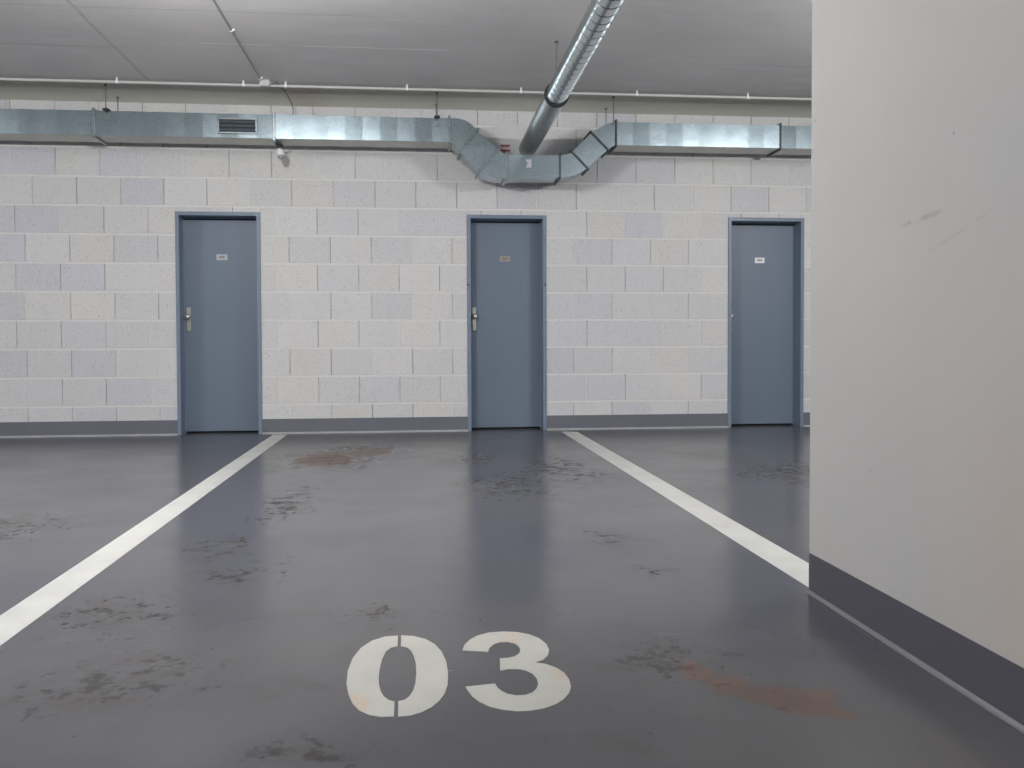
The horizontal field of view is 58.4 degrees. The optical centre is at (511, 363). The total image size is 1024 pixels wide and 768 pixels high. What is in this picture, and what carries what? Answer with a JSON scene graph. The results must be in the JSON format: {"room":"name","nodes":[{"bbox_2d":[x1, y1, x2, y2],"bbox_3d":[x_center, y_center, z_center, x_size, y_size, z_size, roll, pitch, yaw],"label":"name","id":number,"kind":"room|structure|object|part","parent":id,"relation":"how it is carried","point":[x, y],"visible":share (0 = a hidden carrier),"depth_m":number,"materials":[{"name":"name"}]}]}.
{"room":"parking garage","nodes":[
{"label":"parking garage","id":0,"kind":"room"},
{"bbox_2d":[0,99,811,421],"bbox_3d":[-2.408,-0.855,8.514,16.200,3.003,0.304,0,1,-6],"label":"wall","id":1,"kind":"structure","parent":0,"point":[364,249],"depth_m":8.48,"materials":[{"name":"paint"}]},
{"bbox_2d":[175,211,261,434],"bbox_3d":[-2.683,-0.366,8.452,0.752,2.030,0.225,0,1,-6],"label":"door","id":2,"kind":"structure","parent":1,"relation":"in","point":[218,254],"depth_m":8.50,"materials":[{"name":"blue paint"}]},
{"bbox_3d":[-2.990,-0.409,8.468,0.036,0.222,0.009,0,1,-6],"label":"handle","id":3,"kind":"part","parent":2,"relation":"part of","materials":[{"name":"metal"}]},
{"bbox_3d":[-2.688,-0.986,8.486,0.100,0.055,0.005,0,1,-6],"label":"plate","id":4,"kind":"part","parent":2,"relation":"part of","materials":[{"name":"white plastic"}]},
{"bbox_2d":[0,412,809,437],"bbox_3d":[-2.386,0.580,8.394,16.200,0.139,0.060,0,1,-6],"label":"baseboard","id":5,"kind":"structure","parent":1,"relation":"attached to","point":[718,420],"depth_m":8.50,"materials":[{"name":"grey paint"}]},
{"bbox_2d":[0,80,811,117],"bbox_3d":[-2.386,-2.473,8.210,16.200,0.247,0.830,0,1,-6],"label":"ceiling beam","id":6,"kind":"structure","parent":1,"relation":"attached to","point":[9,90],"depth_m":8.21,"materials":[{"name":"beige concrete"}]},
{"bbox_2d":[0,84,811,185],"bbox_3d":[-2.091,-2.000,8.057,15.150,0.756,0.352,0,1,-6],"label":"air duct","id":7,"kind":"object","parent":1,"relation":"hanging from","point":[486,161],"visible":0.9,"depth_m":8.06,"materials":[{"name":"metal"}]},
{"bbox_3d":[-3.439,-2.241,7.750,0.023,0.249,0.024,0,1,-6],"label":"hanger rod","id":8,"kind":"part","parent":7,"relation":"part of","materials":[{"name":"metal"}]},
{"bbox_2d":[217,117,257,133],"bbox_3d":[-2.364,-2.047,7.882,0.336,0.138,0.016,0,1,-6],"label":"grille","id":9,"kind":"object","parent":7,"relation":"attached to","point":[225,125],"depth_m":7.88,"materials":[{"name":"metal"}]},
{"bbox_2d":[275,143,284,159],"bbox_3d":[-2.043,-1.864,8.076,0.076,0.131,0.120,0,1,-6],"label":"sensor","id":10,"kind":"object","parent":7,"relation":"attached to","point":[280,154],"visible":1,"depth_m":8.05,"materials":[{"name":"white plastic"}]},
{"bbox_3d":[-0.659,-2.259,8.042,0.023,0.249,0.024,0,1,-6],"label":"hanger rod","id":11,"kind":"part","parent":7,"relation":"part of","materials":[{"name":"metal"}]},
{"bbox_3d":[0.910,-2.270,8.201,0.023,0.245,0.024,0,1,-6],"label":"hanger rod","id":12,"kind":"part","parent":7,"relation":"part of","materials":[{"name":"metal"}]},
{"bbox_2d":[500,144,509,153],"bbox_3d":[-0.064,-2.010,8.573,0.090,0.083,0.010,0,1,-6],"label":"label","id":13,"kind":"object","parent":1,"relation":"attached to","point":[504,147],"visible":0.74,"depth_m":8.57,"materials":[{"name":"white paper"}]},
{"bbox_2d":[467,215,546,430],"bbox_3d":[-0.057,-0.382,8.726,0.747,2.030,0.228,0,1,-6],"label":"door","id":14,"kind":"structure","parent":1,"relation":"in","point":[506,254],"depth_m":8.77,"materials":[{"name":"blue paint"}]},
{"bbox_3d":[-0.361,-0.426,8.744,0.036,0.222,0.009,0,1,-6],"label":"handle","id":15,"kind":"part","parent":14,"relation":"part of","materials":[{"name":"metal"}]},
{"bbox_3d":[-0.069,-1.002,8.762,0.100,0.055,0.005,0,1,-6],"label":"plate","id":16,"kind":"part","parent":14,"relation":"part of","materials":[{"name":"white plastic"}]},
{"bbox_2d":[728,217,803,427],"bbox_3d":[2.455,-0.398,8.991,0.760,2.030,0.225,0,1,-6],"label":"door","id":17,"kind":"structure","parent":1,"relation":"in","point":[766,255],"depth_m":9.04,"materials":[{"name":"blue paint"}]},
{"bbox_3d":[2.441,-1.018,9.025,0.100,0.055,0.005,0,1,-6],"label":"plate","id":18,"kind":"part","parent":17,"relation":"part of","materials":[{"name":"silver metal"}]},
{"bbox_2d":[0,0,811,97],"bbox_3d":[-1.586,-2.296,0.604,16.200,0.210,14.470,0,1,-6],"label":"ceiling","id":19,"kind":"structure","parent":0,"point":[760,48],"depth_m":6.70,"materials":[{"name":"concrete"}]},
{"bbox_2d":[212,0,262,80],"bbox_3d":[-1.654,-2.257,3.522,0.034,0.018,8.285,0,1,-6],"label":"conduit","id":20,"kind":"object","parent":19,"relation":"attached to","point":[214,2],"visible":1,"depth_m":6.55,"materials":[{"name":"white plastic"}]},
{"bbox_2d":[260,79,272,86],"bbox_3d":[-2.056,-2.348,7.664,0.105,0.050,0.056,0,1,-6],"label":"junction box","id":21,"kind":"object","parent":19,"relation":"attached to","point":[265,82],"visible":1,"depth_m":7.64,"materials":[{"name":"white plastic"}]},
{"bbox_2d":[273,82,293,148],"bbox_3d":[-2.011,-2.145,7.963,0.094,0.468,0.580,0,1,1],"label":"cable","id":22,"kind":"object","parent":19,"relation":"attached to","point":[273,82],"visible":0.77,"depth_m":8.12,"materials":[{"name":"grey plastic"}]},
{"bbox_2d":[0,77,811,100],"bbox_3d":[-1.335,-2.354,7.781,13.800,0.048,0.030,0,1,-6],"label":"conduit","id":23,"kind":"object","parent":19,"relation":"attached to","point":[116,81],"visible":0.77,"depth_m":7.80,"materials":[{"name":"white plastic"}]},
{"bbox_2d":[519,0,624,154],"bbox_3d":[0.651,-2.032,3.391,0.184,0.480,10.532,0,1,-6],"label":"pipe","id":24,"kind":"object","parent":19,"relation":"hanging from","point":[599,16],"visible":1,"depth_m":5.85,"materials":[{"name":"silver metal"}]},
{"bbox_3d":[0.327,-2.206,6.697,0.034,0.301,0.034,0,1,-6],"label":"hanger rod","id":25,"kind":"part","parent":24,"relation":"part of","materials":[{"name":"metal"}]},
{"bbox_2d":[0,425,1023,767],"bbox_3d":[-1.618,0.937,1.101,16.200,0.200,15.300,0,1,-6],"label":"floor","id":26,"kind":"structure","parent":0,"point":[230,635],"depth_m":2.87,"materials":[{"name":"grey concrete"}]},
{"bbox_2d":[0,435,285,645],"bbox_3d":[-1.671,0.758,4.121,0.128,0.001,8.525,0,1,-6],"label":"painted line","id":27,"kind":"object","parent":26,"relation":"on","point":[14,620],"visible":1,"depth_m":3.67,"materials":[{"name":"white paint"}]},
{"bbox_2d":[347,635,447,716],"bbox_3d":[-0.296,0.798,2.375,0.259,0.001,0.578,0,1,-6],"label":"painted digit","id":28,"kind":"object","parent":26,"relation":"on","point":[431,682],"visible":1,"depth_m":2.33,"materials":[{"name":"paint"}]},
{"bbox_2d":[462,631,570,711],"bbox_3d":[0.003,0.796,2.406,0.263,0.001,0.580,0,1,-6],"label":"painted digit","id":29,"kind":"object","parent":26,"relation":"on","point":[553,687],"visible":1,"depth_m":2.34,"materials":[{"name":"paint"}]},
{"bbox_2d":[562,432,808,586],"bbox_3d":[0.815,0.704,5.850,0.144,0.001,5.385,0,1,-6],"label":"painted line","id":30,"kind":"object","parent":26,"relation":"on","point":[792,565],"visible":0.77,"depth_m":4.38,"materials":[{"name":"white paint"}]},
{"bbox_2d":[809,0,1023,667],"bbox_3d":[1.637,-0.625,-1.579,0.300,3.040,9.370,0,1,-6],"label":"wall","id":31,"kind":"structure","parent":0,"point":[917,336],"depth_m":2.39,"materials":[{"name":"paint"}]},
{"bbox_2d":[807,553,1023,733],"bbox_3d":[1.631,0.825,-1.541,0.326,0.138,9.373,0,1,-6],"label":"baseboard","id":32,"kind":"structure","parent":31,"relation":"attached to","point":[985,677],"depth_m":2.37,"materials":[{"name":"grey paint"}]}
]}

